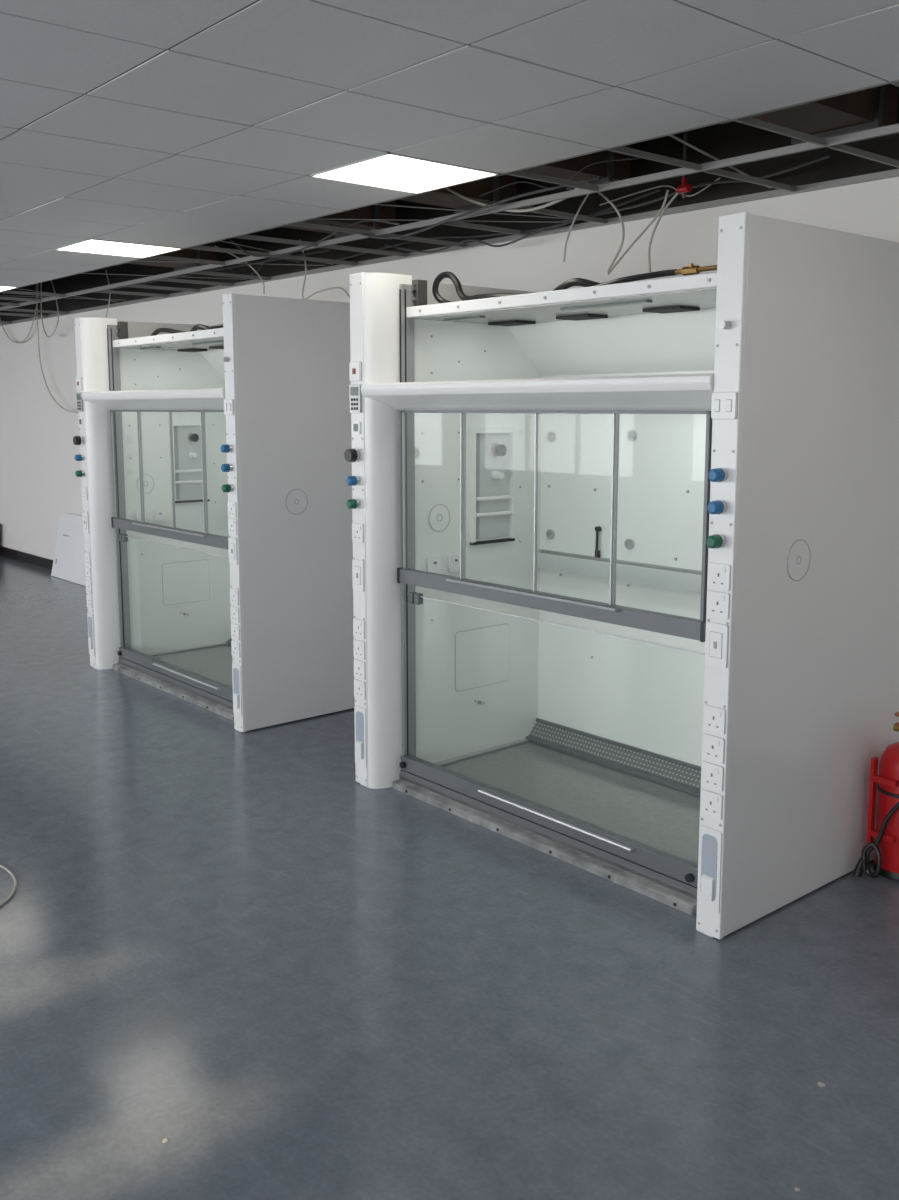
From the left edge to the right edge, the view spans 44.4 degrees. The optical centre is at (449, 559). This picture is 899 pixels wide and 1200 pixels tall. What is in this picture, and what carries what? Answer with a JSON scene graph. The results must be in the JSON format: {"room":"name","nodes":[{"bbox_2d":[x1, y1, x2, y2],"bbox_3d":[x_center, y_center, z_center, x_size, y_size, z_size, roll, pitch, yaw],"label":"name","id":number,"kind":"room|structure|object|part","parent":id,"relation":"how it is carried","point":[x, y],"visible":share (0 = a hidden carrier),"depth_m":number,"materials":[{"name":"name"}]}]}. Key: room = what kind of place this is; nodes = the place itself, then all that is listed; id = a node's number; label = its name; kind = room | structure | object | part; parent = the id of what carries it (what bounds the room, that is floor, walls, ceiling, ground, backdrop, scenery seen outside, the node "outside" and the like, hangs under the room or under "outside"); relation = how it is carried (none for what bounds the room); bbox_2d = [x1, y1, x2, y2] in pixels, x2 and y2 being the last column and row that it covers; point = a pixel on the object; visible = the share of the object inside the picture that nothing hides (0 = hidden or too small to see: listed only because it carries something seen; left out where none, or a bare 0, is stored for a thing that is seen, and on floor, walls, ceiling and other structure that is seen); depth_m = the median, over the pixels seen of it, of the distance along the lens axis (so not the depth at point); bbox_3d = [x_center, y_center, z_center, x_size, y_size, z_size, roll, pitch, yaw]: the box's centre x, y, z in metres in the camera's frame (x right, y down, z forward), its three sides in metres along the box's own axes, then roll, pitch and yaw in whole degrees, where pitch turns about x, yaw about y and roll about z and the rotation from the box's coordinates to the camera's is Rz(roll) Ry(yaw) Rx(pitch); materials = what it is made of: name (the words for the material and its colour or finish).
{"room":"laboratory","nodes":[
{"label":"laboratory","id":0,"kind":"room"},
{"bbox_2d":[0,555,898,1199],"bbox_3d":[-4.698,1.128,5.396,9.600,0.100,22.000,-7,10,-40],"label":"floor","id":1,"kind":"structure","parent":0,"point":[249,955],"depth_m":3.41,"materials":[{"name":"plastic"}]},
{"bbox_2d":[0,865,16,905],"bbox_3d":[-1.740,1.233,4.216,0.148,0.010,0.505,-4,9,-27],"label":"cable","id":2,"kind":"object","parent":1,"relation":"on","point":[1,866],"visible":1,"depth_m":4.19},
{"bbox_2d":[51,512,85,585],"bbox_3d":[-3.855,-0.107,11.514,0.172,0.686,1.300,-7,10,-40],"label":"board","id":3,"kind":"object","parent":1,"relation":"on","point":[69,559],"visible":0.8,"depth_m":11.70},
{"bbox_2d":[73,293,354,731],"bbox_3d":[-1.337,-0.391,7.234,1.451,2.411,2.130,-7,10,-40],"label":"fume hood","id":4,"kind":"object","parent":1,"relation":"on","point":[214,472],"visible":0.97,"depth_m":6.54,"materials":[{"name":"metal"}]},
{"bbox_3d":[-2.534,-0.813,7.491,0.034,0.063,0.063,-7,10,-40],"label":"knob","id":5,"kind":"part","parent":4,"relation":"part of","materials":[{"name":"black plastic"}]},
{"bbox_3d":[-2.534,-0.697,7.508,0.036,0.046,0.046,-7,10,-40],"label":"knob","id":6,"kind":"part","parent":4,"relation":"part of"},
{"bbox_3d":[-2.534,-0.590,7.522,0.036,0.046,0.046,-7,10,-40],"label":"knob","id":7,"kind":"part","parent":4,"relation":"part of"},
{"bbox_2d":[76,377,82,389],"bbox_3d":[-2.509,-1.195,7.460,0.015,0.089,0.081,-7,10,-40],"label":"switch","id":8,"kind":"object","parent":4,"relation":"attached to","point":[79,380],"depth_m":7.44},
{"bbox_2d":[81,487,87,499],"bbox_3d":[-2.507,-0.457,7.563,0.009,0.088,0.088,-7,10,-40],"label":"socket","id":9,"kind":"object","parent":4,"relation":"attached to","point":[84,490],"depth_m":7.55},
{"bbox_2d":[84,552,90,565],"bbox_3d":[-2.507,-0.005,7.625,0.009,0.088,0.088,-7,10,-40],"label":"socket","id":10,"kind":"object","parent":4,"relation":"attached to","point":[87,555],"depth_m":7.61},
{"bbox_2d":[85,567,90,579],"bbox_3d":[-2.507,0.095,7.639,0.009,0.088,0.088,-7,10,-40],"label":"socket","id":11,"kind":"object","parent":4,"relation":"attached to","point":[87,569],"depth_m":7.63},
{"bbox_2d":[86,581,91,593],"bbox_3d":[-2.507,0.191,7.652,0.009,0.088,0.088,-7,10,-40],"label":"socket","id":12,"kind":"object","parent":4,"relation":"attached to","point":[88,583],"depth_m":7.64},
{"bbox_2d":[86,594,92,607],"bbox_3d":[-2.507,0.288,7.665,0.009,0.088,0.088,-7,10,-40],"label":"socket","id":13,"kind":"object","parent":4,"relation":"attached to","point":[89,597],"depth_m":7.65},
{"bbox_3d":[-2.506,0.518,7.697,0.007,0.294,0.091,-7,10,-40],"label":"scoop plate","id":14,"kind":"part","parent":4,"relation":"part of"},
{"bbox_3d":[-2.381,-0.439,7.601,0.220,2.408,0.144,-7,10,-40],"label":"post","id":15,"kind":"part","parent":4,"relation":"part of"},
{"bbox_2d":[136,510,147,521],"bbox_3d":[-2.152,-0.303,7.707,0.084,0.084,0.015,-7,10,-40],"label":"socket","id":16,"kind":"object","parent":4,"relation":"attached to","point":[138,512],"depth_m":7.69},
{"bbox_2d":[154,509,165,521],"bbox_3d":[-2.049,-0.315,7.794,0.084,0.084,0.015,-7,10,-40],"label":"socket","id":17,"kind":"object","parent":4,"relation":"attached to","point":[159,514],"depth_m":7.79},
{"bbox_3d":[-1.736,-0.568,6.879,0.022,0.742,1.714,-7,10,-40],"label":"sash frame","id":18,"kind":"part","parent":4,"relation":"part of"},
{"bbox_3d":[-1.702,-1.373,6.798,0.034,0.047,1.755,-7,10,-40],"label":"rail","id":19,"kind":"part","parent":4,"relation":"part of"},
{"bbox_3d":[-1.768,-0.191,6.908,0.026,0.015,0.979,-7,10,-40],"label":"pull handle","id":20,"kind":"part","parent":4,"relation":"part of","materials":[{"name":"metal"}]},
{"bbox_3d":[-1.989,-0.506,8.051,1.372,2.398,0.028,-7,10,-40],"label":"panel","id":21,"kind":"part","parent":4,"relation":"part of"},
{"bbox_3d":[-1.257,-1.409,7.176,1.136,0.022,1.802,-7,10,-40],"label":"roof panel","id":22,"kind":"part","parent":4,"relation":"part of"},
{"bbox_2d":[118,645,232,708],"bbox_3d":[-1.385,0.768,7.363,0.956,0.034,1.802,-7,10,-40],"label":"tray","id":23,"kind":"object","parent":4,"relation":"on","point":[214,662],"depth_m":7.53,"materials":[{"name":"metal"}]},
{"bbox_3d":[-1.743,0.790,7.055,0.011,0.043,1.748,-7,10,-40],"label":"threshold rail","id":24,"kind":"part","parent":4,"relation":"part of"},
{"bbox_3d":[-1.663,0.731,6.930,0.026,0.015,0.866,-7,10,-40],"label":"pull handle","id":25,"kind":"part","parent":4,"relation":"part of","materials":[{"name":"metal"}]},
{"bbox_3d":[-1.855,-0.561,7.908,0.242,0.020,0.020,-7,10,-40],"label":"rod","id":26,"kind":"part","parent":4,"relation":"part of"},
{"bbox_3d":[-1.855,-0.639,7.897,0.242,0.020,0.020,-7,10,-40],"label":"rod","id":27,"kind":"part","parent":4,"relation":"part of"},
{"bbox_2d":[189,452,196,457],"bbox_3d":[-1.836,-0.751,7.889,0.045,0.045,0.054,-7,10,-40],"label":"outlet","id":28,"kind":"object","parent":4,"relation":"attached to","point":[191,454],"depth_m":7.88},
{"bbox_3d":[-1.218,-0.604,5.966,0.036,0.046,0.046,-7,10,-40],"label":"knob","id":29,"kind":"part","parent":4,"relation":"part of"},
{"bbox_3d":[-1.218,-0.500,5.980,0.036,0.046,0.046,-7,10,-40],"label":"knob","id":30,"kind":"part","parent":4,"relation":"part of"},
{"bbox_3d":[-1.218,-0.390,5.995,0.036,0.046,0.046,-7,10,-40],"label":"knob","id":31,"kind":"part","parent":4,"relation":"part of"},
{"bbox_2d":[224,399,233,414],"bbox_3d":[-1.193,-0.827,5.957,0.012,0.088,0.096,-7,10,-40],"label":"switch plate","id":32,"kind":"object","parent":4,"relation":"attached to","point":[228,403],"depth_m":5.94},
{"bbox_2d":[227,501,236,517],"bbox_3d":[-1.192,-0.276,6.034,0.009,0.088,0.088,-7,10,-40],"label":"socket","id":33,"kind":"object","parent":4,"relation":"attached to","point":[232,505],"depth_m":6.02,"materials":[{"name":"plastic"}]},
{"bbox_2d":[228,518,236,534],"bbox_3d":[-1.192,-0.182,6.047,0.009,0.088,0.088,-7,10,-40],"label":"socket","id":34,"kind":"object","parent":4,"relation":"attached to","point":[232,522],"depth_m":6.04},
{"bbox_2d":[230,588,238,604],"bbox_3d":[-1.192,0.204,6.100,0.009,0.088,0.088,-7,10,-40],"label":"socket","id":35,"kind":"object","parent":4,"relation":"attached to","point":[234,592],"depth_m":6.09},
{"bbox_2d":[230,606,239,622],"bbox_3d":[-1.192,0.304,6.113,0.009,0.088,0.088,-7,10,-40],"label":"socket","id":36,"kind":"object","parent":4,"relation":"attached to","point":[234,610],"depth_m":6.10,"materials":[{"name":"plastic"}]},
{"bbox_2d":[231,640,239,657],"bbox_3d":[-1.192,0.497,6.140,0.009,0.088,0.088,-7,10,-40],"label":"socket","id":37,"kind":"object","parent":4,"relation":"attached to","point":[235,644],"depth_m":6.14,"materials":[{"name":"plastic"}]},
{"bbox_2d":[231,623,239,640],"bbox_3d":[-1.192,0.400,6.127,0.009,0.088,0.088,-7,10,-40],"label":"socket","id":38,"kind":"object","parent":4,"relation":"attached to","point":[235,627],"depth_m":6.12,"materials":[{"name":"plastic"}]},
{"bbox_3d":[-1.191,0.727,6.172,0.007,0.294,0.091,-7,10,-40],"label":"scoop plate","id":39,"kind":"part","parent":4,"relation":"part of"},
{"bbox_3d":[-0.627,-0.289,6.471,1.372,2.398,0.028,-7,10,-40],"label":"panel","id":40,"kind":"part","parent":4,"relation":"part of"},
{"bbox_2d":[344,212,898,939],"bbox_3d":[0.742,-0.067,4.822,1.451,2.424,2.130,-7,10,-40],"label":"fume hood","id":41,"kind":"object","parent":1,"relation":"on","point":[625,562],"visible":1,"depth_m":4.68,"materials":[{"name":"metal"}]},
{"bbox_3d":[-0.456,-0.482,5.080,0.034,0.063,0.063,-7,10,-40],"label":"knob","id":42,"kind":"part","parent":41,"relation":"part of","materials":[{"name":"black plastic"}]},
{"bbox_3d":[-0.455,-0.366,5.096,0.036,0.046,0.046,-7,10,-40],"label":"knob","id":43,"kind":"part","parent":41,"relation":"part of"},
{"bbox_3d":[-0.455,-0.260,5.111,0.036,0.046,0.046,-7,10,-40],"label":"knob","id":44,"kind":"part","parent":41,"relation":"part of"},
{"bbox_2d":[349,361,361,380],"bbox_3d":[-0.430,-0.865,5.049,0.015,0.089,0.081,-7,10,-40],"label":"switch","id":45,"kind":"object","parent":41,"relation":"attached to","point":[355,367],"depth_m":5.04,"materials":[{"name":"plastic"}]},
{"bbox_2d":[352,523,363,542],"bbox_3d":[-0.428,-0.127,5.152,0.009,0.088,0.088,-7,10,-40],"label":"socket","id":46,"kind":"object","parent":41,"relation":"attached to","point":[357,528],"depth_m":5.15,"materials":[{"name":"plastic"}]},
{"bbox_2d":[353,639,364,659],"bbox_3d":[-0.428,0.425,5.228,0.009,0.088,0.088,-7,10,-40],"label":"socket","id":47,"kind":"object","parent":41,"relation":"attached to","point":[358,644],"depth_m":5.22,"materials":[{"name":"plastic"}]},
{"bbox_2d":[353,618,364,638],"bbox_3d":[-0.428,0.325,5.214,0.009,0.088,0.088,-7,10,-40],"label":"socket","id":48,"kind":"object","parent":41,"relation":"attached to","point":[358,623],"depth_m":5.21,"materials":[{"name":"plastic"}]},
{"bbox_2d":[354,679,365,699],"bbox_3d":[-0.428,0.619,5.254,0.009,0.088,0.088,-7,10,-40],"label":"socket","id":49,"kind":"object","parent":41,"relation":"attached to","point":[359,684],"depth_m":5.25,"materials":[{"name":"plastic"}]},
{"bbox_2d":[354,659,365,679],"bbox_3d":[-0.428,0.521,5.241,0.009,0.088,0.088,-7,10,-40],"label":"socket","id":50,"kind":"object","parent":41,"relation":"attached to","point":[359,664],"depth_m":5.23,"materials":[{"name":"plastic"}]},
{"bbox_3d":[-0.428,0.849,5.286,0.007,0.294,0.091,-7,10,-40],"label":"scoop plate","id":51,"kind":"part","parent":41,"relation":"part of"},
{"bbox_3d":[-0.303,-0.109,5.189,0.220,2.408,0.144,-7,10,-40],"label":"post","id":52,"kind":"part","parent":41,"relation":"part of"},
{"bbox_3d":[-0.223,0.981,5.272,0.018,0.031,0.031,-7,10,-40],"label":"knob","id":53,"kind":"part","parent":41,"relation":"part of","materials":[{"name":"black plastic"}]},
{"bbox_2d":[426,556,441,573],"bbox_3d":[-0.073,0.027,5.296,0.084,0.084,0.015,-7,10,-40],"label":"socket","id":54,"kind":"object","parent":41,"relation":"attached to","point":[433,563],"depth_m":5.29,"materials":[{"name":"plastic"}]},
{"bbox_2d":[448,554,459,571],"bbox_3d":[0.029,0.015,5.383,0.084,0.084,0.015,-7,10,-40],"label":"socket","id":55,"kind":"object","parent":41,"relation":"attached to","point":[453,559],"depth_m":5.37,"materials":[{"name":"plastic"}]},
{"bbox_3d":[0.089,-0.175,5.640,1.372,2.398,0.028,-7,10,-40],"label":"panel","id":56,"kind":"part","parent":41,"relation":"part of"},
{"bbox_3d":[0.223,-0.231,5.496,0.242,0.020,0.020,-7,10,-40],"label":"rod","id":57,"kind":"part","parent":41,"relation":"part of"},
{"bbox_3d":[0.223,-0.309,5.486,0.242,0.020,0.020,-7,10,-40],"label":"rod","id":58,"kind":"part","parent":41,"relation":"part of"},
{"bbox_2d":[491,471,503,479],"bbox_3d":[0.242,-0.421,5.478,0.045,0.045,0.054,-7,10,-40],"label":"outlet","id":59,"kind":"object","parent":41,"relation":"attached to","point":[495,475],"depth_m":5.47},
{"bbox_3d":[0.310,0.140,4.496,0.026,0.015,0.979,-7,10,-40],"label":"pull handle","id":60,"kind":"part","parent":41,"relation":"part of","materials":[{"name":"metal"}]},
{"bbox_3d":[0.336,1.121,4.644,0.011,0.043,1.748,-7,10,-40],"label":"threshold rail","id":61,"kind":"part","parent":41,"relation":"part of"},
{"bbox_2d":[399,742,699,898],"bbox_3d":[0.694,1.099,4.952,0.956,0.034,1.802,-7,10,-40],"label":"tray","id":62,"kind":"object","parent":41,"relation":"on","point":[654,811],"depth_m":5.00,"materials":[{"name":"metal"}]},
{"bbox_3d":[0.342,-0.237,4.468,0.022,0.742,1.714,-7,10,-40],"label":"sash frame","id":63,"kind":"part","parent":41,"relation":"part of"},
{"bbox_3d":[0.416,1.061,4.519,0.026,0.015,0.866,-7,10,-40],"label":"pull handle","id":64,"kind":"part","parent":41,"relation":"part of","materials":[{"name":"metal"}]},
{"bbox_3d":[0.376,-1.043,4.387,0.034,0.047,1.755,-7,10,-40],"label":"rail","id":65,"kind":"part","parent":41,"relation":"part of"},
{"bbox_3d":[0.822,-1.079,4.764,1.136,0.022,1.802,-7,10,-40],"label":"roof panel","id":66,"kind":"part","parent":41,"relation":"part of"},
{"bbox_3d":[0.873,1.155,4.001,0.018,0.031,0.031,-7,10,-40],"label":"knob","id":67,"kind":"part","parent":41,"relation":"part of","materials":[{"name":"black plastic"}]},
{"bbox_3d":[0.887,1.058,3.761,0.007,0.294,0.091,-7,10,-40],"label":"scoop plate","id":68,"kind":"part","parent":41,"relation":"part of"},
{"bbox_2d":[700,789,722,819],"bbox_3d":[0.887,0.828,3.729,0.009,0.088,0.088,-7,10,-40],"label":"socket","id":69,"kind":"object","parent":41,"relation":"attached to","point":[711,800],"depth_m":3.73,"materials":[{"name":"plastic"}]},
{"bbox_2d":[701,761,723,791],"bbox_3d":[0.887,0.731,3.715,0.009,0.088,0.088,-7,10,-40],"label":"socket","id":70,"kind":"object","parent":41,"relation":"attached to","point":[712,772],"depth_m":3.71,"materials":[{"name":"plastic"}]},
{"bbox_2d":[702,733,724,763],"bbox_3d":[0.887,0.634,3.702,0.009,0.088,0.088,-7,10,-40],"label":"socket","id":71,"kind":"object","parent":41,"relation":"attached to","point":[713,744],"depth_m":3.70,"materials":[{"name":"plastic"}]},
{"bbox_3d":[0.860,-0.059,3.584,0.036,0.046,0.046,-7,10,-40],"label":"knob","id":72,"kind":"part","parent":41,"relation":"part of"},
{"bbox_2d":[703,704,725,734],"bbox_3d":[0.887,0.534,3.688,0.009,0.088,0.088,-7,10,-40],"label":"socket","id":73,"kind":"object","parent":41,"relation":"attached to","point":[714,715],"depth_m":3.68,"materials":[{"name":"plastic"}]},
{"bbox_3d":[0.860,-0.170,3.569,0.036,0.046,0.046,-7,10,-40],"label":"knob","id":74,"kind":"part","parent":41,"relation":"part of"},
{"bbox_3d":[0.860,-0.274,3.555,0.036,0.046,0.046,-7,10,-40],"label":"knob","id":75,"kind":"part","parent":41,"relation":"part of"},
{"bbox_2d":[706,590,729,618],"bbox_3d":[0.887,0.148,3.635,0.009,0.088,0.088,-7,10,-40],"label":"socket","id":76,"kind":"object","parent":41,"relation":"attached to","point":[718,601],"depth_m":3.63,"materials":[{"name":"plastic"}]},
{"bbox_2d":[707,562,730,590],"bbox_3d":[0.887,0.054,3.623,0.009,0.088,0.088,-7,10,-40],"label":"socket","id":77,"kind":"object","parent":41,"relation":"attached to","point":[719,573],"depth_m":3.62,"materials":[{"name":"plastic"}]},
{"bbox_2d":[711,392,737,418],"bbox_3d":[0.885,-0.497,3.546,0.012,0.088,0.096,-7,10,-40],"label":"switch plate","id":78,"kind":"object","parent":41,"relation":"attached to","point":[724,405],"depth_m":3.54,"materials":[{"name":"plastic"}]},
{"bbox_3d":[1.452,0.041,4.059,1.372,2.398,0.028,-7,10,-40],"label":"panel","id":79,"kind":"part","parent":41,"relation":"part of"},
{"bbox_2d":[818,1082,824,1086],"bbox_3d":[0.999,1.410,2.960,0.020,0.002,0.020,-7,10,-40],"label":"debris","id":80,"kind":"object","parent":1,"relation":"on","point":[820,1084],"visible":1,"depth_m":2.96,"materials":[{"name":"paper"}]},
{"bbox_2d":[853,712,898,880],"bbox_3d":[1.737,0.915,4.245,0.309,0.634,0.212,-7,10,-40],"label":"fire extinguisher","id":81,"kind":"object","parent":1,"relation":"on","point":[886,833],"visible":1,"depth_m":4.24,"materials":[{"name":"red paint"}]},
{"bbox_3d":[1.667,1.062,4.247,0.026,0.022,0.105,-7,10,-40],"label":"bracket arm","id":82,"kind":"part","parent":81,"relation":"part of","materials":[{"name":"red paint"}]},
{"bbox_3d":[1.667,0.844,4.218,0.026,0.022,0.105,-7,10,-40],"label":"bracket arm","id":83,"kind":"part","parent":81,"relation":"part of","materials":[{"name":"red paint"}]},
{"bbox_2d":[0,0,898,286],"bbox_3d":[-5.200,-1.622,4.587,8.280,0.012,22.000,-7,10,-40],"label":"ceiling","id":84,"kind":"structure","parent":0,"point":[271,58],"depth_m":3.42,"materials":[{"name":"tile"}]},
{"bbox_2d":[0,286,18,291],"bbox_3d":[-3.893,-2.226,8.935,0.592,0.034,0.562,-7,10,-40],"label":"recessed light","id":85,"kind":"object","parent":84,"relation":"in","point":[2,288],"visible":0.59,"depth_m":8.99,"materials":[{"name":"plastic"}]},
{"bbox_2d":[0,286,14,290],"bbox_3d":[-3.893,-2.219,8.936,0.568,0.012,0.538,-7,10,-40],"label":"diffuser","id":86,"kind":"object","parent":85,"relation":"attached to","point":[2,288],"depth_m":8.99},
{"bbox_2d":[53,238,183,257],"bbox_3d":[-2.042,-1.932,6.788,0.592,0.034,0.562,-7,10,-40],"label":"recessed light","id":87,"kind":"object","parent":84,"relation":"in","point":[93,246],"visible":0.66,"depth_m":6.78,"materials":[{"name":"plastic"}]},
{"bbox_2d":[308,151,500,193],"bbox_3d":[-0.192,-1.638,4.641,0.592,0.034,0.562,-7,10,-40],"label":"recessed light","id":88,"kind":"object","parent":84,"relation":"in","point":[389,170],"visible":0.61,"depth_m":4.62,"materials":[{"name":"translucent plastic diffuser"}]},
{"bbox_2d":[0,0,886,256],"bbox_3d":[-5.194,-1.635,4.590,8.297,0.026,22.000,-7,10,-40],"label":"trim","id":89,"kind":"structure","parent":84,"relation":"attached to","point":[257,0],"depth_m":3.16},
{"bbox_2d":[0,80,898,325],"bbox_3d":[-1.550,-2.057,7.674,1.319,0.036,22.000,-7,10,-40],"label":"grid","id":90,"kind":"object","parent":84,"relation":"attached to","point":[812,142],"depth_m":5.79,"materials":[{"name":"metal"}]},
{"bbox_2d":[559,155,830,222],"bbox_3d":[1.119,-1.784,5.350,0.012,0.089,1.603,-7,10,-40],"label":"cable","id":91,"kind":"object","parent":90,"relation":"on","point":[827,156],"visible":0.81,"depth_m":5.21,"materials":[{"name":"plastic"}]},
{"bbox_2d":[0,90,898,559],"bbox_3d":[-0.991,-0.986,8.302,0.150,3.500,22.300,-7,10,-40],"label":"wall","id":92,"kind":"structure","parent":0,"point":[39,482],"depth_m":6.95,"materials":[{"name":"paint"}]},
{"bbox_2d":[0,283,38,342],"bbox_3d":[-4.912,-2.797,12.494,0.013,0.664,1.424,-7,10,-40],"label":"cable","id":93,"kind":"object","parent":92,"relation":"hanging from","point":[37,283],"visible":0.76,"depth_m":12.27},
{"bbox_2d":[0,546,52,569],"bbox_3d":[-1.054,0.602,8.465,0.015,0.110,22.000,-7,10,-40],"label":"baseboard","id":94,"kind":"structure","parent":92,"relation":"attached to","point":[8,552],"depth_m":13.03,"materials":[{"name":"plastic"}]},
{"bbox_2d":[40,280,58,336],"bbox_3d":[-4.174,-2.646,11.487,0.012,0.634,0.476,-7,10,-40],"label":"cable","id":95,"kind":"object","parent":92,"relation":"hanging from","point":[51,280],"visible":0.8,"depth_m":11.43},
{"bbox_2d":[36,284,78,412],"bbox_3d":[-4.117,-2.264,11.548,0.012,1.442,1.051,-7,10,-40],"label":"cable","id":96,"kind":"object","parent":92,"relation":"hanging from","point":[36,284],"visible":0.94,"depth_m":11.88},
{"bbox_2d":[106,270,110,317],"bbox_3d":[-3.189,-2.482,10.267,0.010,0.439,0.120,-7,10,-40],"label":"cable","id":97,"kind":"object","parent":92,"relation":"hanging from","point":[106,270],"visible":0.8,"depth_m":10.24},
{"bbox_2d":[2,249,330,302],"bbox_3d":[-3.218,-2.456,9.917,0.014,0.160,7.543,-7,10,-40],"label":"cable","id":98,"kind":"object","parent":92,"relation":"attached to","point":[326,250],"visible":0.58,"depth_m":8.05,"materials":[{"name":"plastic"}]},
{"bbox_2d":[215,246,264,293],"bbox_3d":[-1.504,-2.079,7.865,0.010,0.401,0.680,-7,10,-40],"label":"cable","id":99,"kind":"object","parent":92,"relation":"hanging from","point":[215,246],"visible":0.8,"depth_m":7.67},
{"bbox_2d":[228,257,300,275],"bbox_3d":[-1.406,-2.203,8.198,0.011,0.144,1.070,-7,10,-40],"label":"cable","id":100,"kind":"object","parent":92,"relation":"hanging from","point":[269,257],"visible":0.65,"depth_m":8.17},
{"bbox_2d":[229,220,400,256],"bbox_3d":[-0.844,-1.908,6.486,0.011,0.167,1.796,-7,10,-40],"label":"cable","id":101,"kind":"object","parent":92,"relation":"hanging from","point":[362,221],"visible":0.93,"depth_m":6.41,"materials":[{"name":"plastic"}]},
{"bbox_2d":[299,240,349,298],"bbox_3d":[-0.855,-1.999,7.575,0.011,0.466,0.629,-7,10,-40],"label":"cable","id":102,"kind":"object","parent":92,"relation":"hanging from","point":[299,240],"visible":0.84,"depth_m":7.75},
{"bbox_2d":[384,227,545,252],"bbox_3d":[0.053,-1.882,6.518,0.011,0.134,1.437,-7,10,-40],"label":"cable","id":103,"kind":"object","parent":92,"relation":"hanging from","point":[543,228],"visible":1,"depth_m":6.44,"materials":[{"name":"plastic"}]},
{"bbox_2d":[329,176,600,238],"bbox_3d":[-0.018,-1.788,5.682,0.014,0.157,2.110,-7,10,-40],"label":"cable","id":104,"kind":"object","parent":92,"relation":"hanging from","point":[599,177],"visible":0.89,"depth_m":5.51,"materials":[{"name":"plastic"}]},
{"bbox_2d":[336,189,660,259],"bbox_3d":[0.108,-1.954,6.598,0.011,0.100,2.906,-7,10,-40],"label":"cable","id":105,"kind":"object","parent":92,"relation":"attached to","point":[658,190],"visible":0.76,"depth_m":6.36,"materials":[{"name":"plastic"}]},
{"bbox_2d":[445,187,579,211],"bbox_3d":[0.287,-1.830,5.471,0.014,0.231,1.046,-7,10,-40],"label":"cable","id":106,"kind":"object","parent":92,"relation":"hanging from","point":[447,188],"visible":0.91,"depth_m":5.42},
{"bbox_2d":[480,157,639,195],"bbox_3d":[0.477,-1.733,5.027,0.006,0.075,1.008,-7,10,-40],"label":"cable","id":107,"kind":"object","parent":92,"relation":"hanging from","point":[638,157],"visible":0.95,"depth_m":5.01,"materials":[{"name":"plastic"}]},
{"bbox_2d":[563,194,588,261],"bbox_3d":[0.660,-1.722,5.667,0.010,0.350,0.196,-7,10,-40],"label":"cable","id":108,"kind":"object","parent":92,"relation":"hanging from","point":[587,195],"visible":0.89,"depth_m":5.70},
{"bbox_2d":[600,177,719,205],"bbox_3d":[1.039,-1.831,5.515,0.007,0.079,0.758,-7,10,-40],"label":"cable","id":109,"kind":"object","parent":92,"relation":"hanging from","point":[719,177],"visible":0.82,"depth_m":5.51,"materials":[{"name":"plastic"}]},
{"bbox_2d":[677,175,690,197],"bbox_3d":[1.118,-1.760,5.198,0.036,0.102,0.077,-7,10,-40],"label":"valve","id":110,"kind":"object","parent":92,"relation":"hanging from","point":[684,188],"depth_m":5.20,"materials":[{"name":"red paint"}]},
{"bbox_2d":[607,190,668,274],"bbox_3d":[0.917,-1.596,5.380,0.011,0.361,0.375,-7,10,-40],"label":"cable","id":111,"kind":"object","parent":110,"relation":"attached to","point":[667,191],"visible":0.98,"depth_m":5.35,"materials":[{"name":"plastic"}]},
{"bbox_2d":[648,193,677,271],"bbox_3d":[1.036,-1.587,5.319,0.011,0.368,0.187,-7,10,-40],"label":"cable","id":112,"kind":"object","parent":110,"relation":"hanging from","point":[676,194],"visible":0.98,"depth_m":5.36,"materials":[{"name":"plastic"}]},
{"bbox_2d":[683,131,686,160],"bbox_3d":[1.119,-1.941,5.173,0.036,0.131,0.020,-7,10,-40],"label":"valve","id":113,"kind":"object","parent":92,"relation":"hanging from","point":[685,133],"depth_m":5.18,"materials":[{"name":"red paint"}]},
{"bbox_3d":[-4.698,-2.339,4.921,9.900,0.100,22.300,-7,10,-40],"label":"ceiling","id":114,"kind":"structure","parent":0,"visible":0},
{"bbox_2d":[118,242,215,270],"bbox_3d":[-2.345,-2.534,8.516,1.000,0.490,0.390,-7,10,-40],"label":"duct","id":115,"kind":"object","parent":114,"relation":"hanging from","point":[184,253],"visible":0.26,"depth_m":8.62,"materials":[{"name":"metal"}]},
{"bbox_2d":[268,200,395,237],"bbox_3d":[-0.851,-2.297,6.783,1.000,0.490,0.440,-7,10,-40],"label":"duct","id":116,"kind":"object","parent":114,"relation":"hanging from","point":[372,211],"visible":0.26,"depth_m":6.85,"materials":[{"name":"metal"}]},
{"bbox_2d":[387,175,516,212],"bbox_3d":[-0.104,-2.178,5.917,1.000,0.490,0.340,-7,10,-40],"label":"duct","id":117,"kind":"object","parent":114,"relation":"hanging from","point":[473,190],"visible":0.2,"depth_m":6.02,"materials":[{"name":"metal"}]},
{"bbox_2d":[494,145,630,190],"bbox_3d":[0.448,-2.090,5.277,1.000,0.490,0.290,-7,10,-40],"label":"duct","id":118,"kind":"object","parent":114,"relation":"hanging from","point":[612,171],"visible":0.27,"depth_m":5.38,"materials":[{"name":"metal"}]},
{"bbox_2d":[587,182,624,272],"bbox_3d":[0.702,-1.706,5.464,0.011,0.568,0.439,-7,10,-40],"label":"cable","id":119,"kind":"object","parent":118,"relation":"hanging from","point":[600,193],"visible":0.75,"depth_m":5.34,"materials":[{"name":"plastic"}]},
{"bbox_2d":[720,84,898,144],"bbox_3d":[1.325,-1.951,4.260,1.000,0.490,0.390,-7,10,-40],"label":"duct","id":120,"kind":"object","parent":114,"relation":"hanging from","point":[876,107],"visible":0.29,"depth_m":4.35,"materials":[{"name":"metal"}]}
]}

